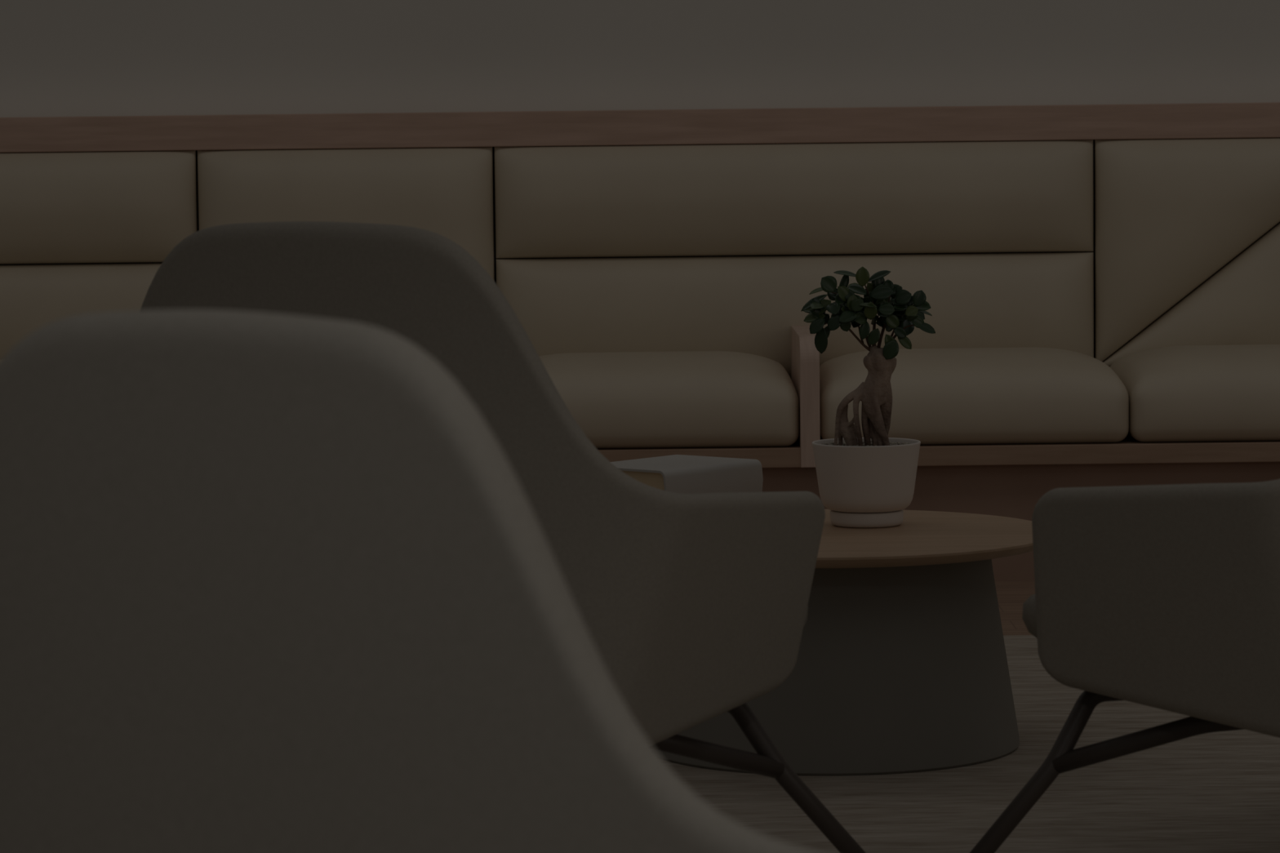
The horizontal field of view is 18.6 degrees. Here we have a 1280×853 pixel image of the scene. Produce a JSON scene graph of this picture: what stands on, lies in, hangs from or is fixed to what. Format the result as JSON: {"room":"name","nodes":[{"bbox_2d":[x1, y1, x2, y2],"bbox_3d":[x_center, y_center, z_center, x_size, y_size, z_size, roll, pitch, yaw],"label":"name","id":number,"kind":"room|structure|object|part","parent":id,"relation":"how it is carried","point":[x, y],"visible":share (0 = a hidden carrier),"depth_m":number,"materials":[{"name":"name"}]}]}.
{"room":"lobby","nodes":[
{"label":"lobby","id":0,"kind":"room"},
{"bbox_2d":[0,0,1279,117],"bbox_3d":[0.486,-1.224,8.591,13.000,3.006,0.120,-1,5,0],"label":"wall","id":1,"kind":"structure","parent":0,"point":[59,58],"depth_m":8.56,"materials":[{"name":"paint"}]},
{"bbox_2d":[0,102,1279,152],"bbox_3d":[0.492,-0.656,8.514,13.000,0.076,0.122,-1,5,0],"label":"trim","id":2,"kind":"structure","parent":1,"relation":"attached to","point":[1197,120],"depth_m":8.45,"materials":[{"name":"brown wood"}]},
{"bbox_2d":[995,581,1035,635],"bbox_3d":[0.510,0.816,2.422,13.000,0.094,12.700,-1,5,0],"label":"floor","id":3,"kind":"structure","parent":0,"point":[1011,596],"depth_m":7.73,"materials":[{"name":"brown wood"}]},
{"bbox_2d":[0,137,1279,582],"bbox_3d":[0.013,-0.141,8.290,4.530,0.904,0.570,-1,5,0],"label":"banquette","id":4,"kind":"object","parent":3,"relation":"on","point":[1104,313],"visible":0.52,"depth_m":8.43,"materials":[{"name":"beige leather"}]},
{"bbox_3d":[-1.274,-0.215,8.485,0.635,0.270,0.101,-1,5,0],"label":"panel","id":5,"kind":"part","parent":4,"relation":"part of","materials":[{"name":"beige leather"}]},
{"bbox_3d":[-1.277,-0.472,8.465,0.635,0.241,0.100,-1,5,0],"label":"panel","id":6,"kind":"part","parent":4,"relation":"part of","materials":[{"name":"beige leather"}]},
{"bbox_3d":[-0.635,-0.344,8.475,0.638,0.513,0.101,-1,5,0],"label":"panel","id":7,"kind":"part","parent":4,"relation":"part of","materials":[{"name":"beige leather"}]},
{"bbox_2d":[538,351,799,448],"bbox_3d":[0.010,-0.062,8.266,0.634,0.180,0.510,-1,5,0],"label":"seat cushion","id":8,"kind":"object","parent":4,"relation":"on","point":[618,399],"depth_m":8.03,"materials":[{"name":"beige leather"}]},
{"bbox_3d":[0.334,-0.491,8.465,1.295,0.241,0.100,-1,5,0],"label":"panel","id":9,"kind":"part","parent":4,"relation":"part of","materials":[{"name":"beige leather"}]},
{"bbox_3d":[0.337,-0.234,8.485,1.295,0.270,0.101,-1,5,0],"label":"panel","id":10,"kind":"part","parent":4,"relation":"part of","materials":[{"name":"beige leather"}]},
{"bbox_3d":[0.348,-0.068,8.251,0.040,0.268,0.478,-1,5,0],"label":"armrest","id":11,"kind":"part","parent":4,"relation":"part of","materials":[{"name":"brown wood"}]},
{"bbox_3d":[0.011,0.048,8.277,4.500,0.040,0.505,-1,5,0],"label":"frame","id":12,"kind":"part","parent":4,"relation":"part of","materials":[{"name":"brown wood"}]},
{"bbox_2d":[819,346,1128,444],"bbox_3d":[0.687,-0.070,8.266,0.634,0.180,0.510,-1,5,0],"label":"seat cushion","id":13,"kind":"object","parent":4,"relation":"on","point":[941,395],"depth_m":8.03,"materials":[{"name":"beige leather"}]},
{"bbox_3d":[1.303,-0.378,8.474,0.633,0.492,0.101,-1,5,0],"label":"panel","id":14,"kind":"part","parent":4,"relation":"part of","materials":[{"name":"beige leather"}]},
{"bbox_3d":[1.306,-0.366,8.475,0.633,0.512,0.101,-1,5,0],"label":"panel","id":15,"kind":"part","parent":4,"relation":"part of","materials":[{"name":"beige leather"}]},
{"bbox_2d":[1110,344,1279,442],"bbox_3d":[1.325,-0.078,8.266,0.638,0.180,0.510,-1,5,0],"label":"seat cushion","id":16,"kind":"object","parent":4,"relation":"on","point":[1167,393],"depth_m":8.03,"materials":[{"name":"beige leather"}]},
{"bbox_2d":[663,635,1279,852],"bbox_3d":[0.510,0.807,1.895,12.000,0.006,10.650,-1,5,0],"label":"carpet","id":17,"kind":"object","parent":3,"relation":"on","point":[1214,792],"visible":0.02,"depth_m":5.51,"materials":[{"name":"grey carpet"}]},
{"bbox_2d":[0,309,821,852],"bbox_3d":[-0.173,0.347,2.388,0.970,0.848,0.698,3,6,38],"label":"lounge chair","id":18,"kind":"object","parent":17,"relation":"on","point":[269,582],"visible":1,"depth_m":2.21,"materials":[{"name":"grey fabric"}]},
{"bbox_2d":[140,221,865,852],"bbox_3d":[-0.243,0.170,4.681,0.901,0.843,0.698,2,5,34],"label":"lounge chair","id":19,"kind":"object","parent":17,"relation":"on","point":[694,606],"visible":0.43,"depth_m":4.41,"materials":[{"name":"grey fabric"}]},
{"bbox_3d":[0.145,0.446,4.714,0.341,0.274,0.044,-1,5,-10],"label":"leg","id":20,"kind":"part","parent":19,"relation":"part of","materials":[{"name":"black metal"}]},
{"bbox_2d":[803,605,808,627],"bbox_3d":[-0.228,0.237,4.707,0.721,0.068,0.477,2,5,34],"label":"seat cushion","id":21,"kind":"object","parent":19,"relation":"on","point":[805,612],"depth_m":4.66,"materials":[{"name":"grey fabric"}]},
{"bbox_2d":[654,509,1033,776],"bbox_3d":[0.289,0.323,5.963,0.689,0.327,0.689,-1,5,0],"label":"coffee table","id":22,"kind":"object","parent":17,"relation":"on","point":[901,666],"visible":0.51,"depth_m":5.72,"materials":[{"name":"brown wood"}]},
{"bbox_2d":[800,266,935,528],"bbox_3d":[0.351,-0.047,6.023,0.204,0.398,0.166,-1,5,0],"label":"potted ficus","id":23,"kind":"object","parent":22,"relation":"on","point":[868,481],"visible":1,"depth_m":6.00,"materials":[{"name":"white ceramic"}]},
{"bbox_2d":[812,437,920,512],"bbox_3d":[0.349,0.076,6.032,0.167,0.105,0.167,-1,5,0],"label":"pot","id":24,"kind":"object","parent":23,"relation":"attached to","point":[854,474],"depth_m":5.97,"materials":[{"name":"white ceramic"}]},
{"bbox_3d":[0.053,0.137,5.983,0.168,0.043,0.227,3,6,40],"label":"book","id":25,"kind":"object","parent":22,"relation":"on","visible":0},
{"bbox_2d":[610,454,763,493],"bbox_3d":[0.049,0.085,5.976,0.172,0.060,0.231,3,6,40],"label":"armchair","id":26,"kind":"object","parent":25,"relation":"on","point":[676,473],"visible":0.48,"depth_m":5.93,"materials":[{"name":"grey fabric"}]},
{"bbox_2d":[969,479,1279,852],"bbox_3d":[0.886,0.147,4.809,0.698,0.843,0.901,3,6,39],"label":"lounge chair","id":27,"kind":"object","parent":17,"relation":"on","point":[1166,597],"visible":1,"depth_m":4.55,"materials":[{"name":"grey fabric"}]},
{"bbox_2d":[1022,594,1037,638],"bbox_3d":[0.868,0.214,4.830,0.477,0.068,0.721,3,6,39],"label":"seat cushion","id":28,"kind":"object","parent":27,"relation":"on","point":[1029,615],"depth_m":4.69,"materials":[{"name":"grey fabric"}]},
{"bbox_3d":[0.519,0.441,4.729,0.341,0.274,0.044,-1,5,-7],"label":"leg","id":29,"kind":"part","parent":27,"relation":"part of","materials":[{"name":"black metal"}]}
]}

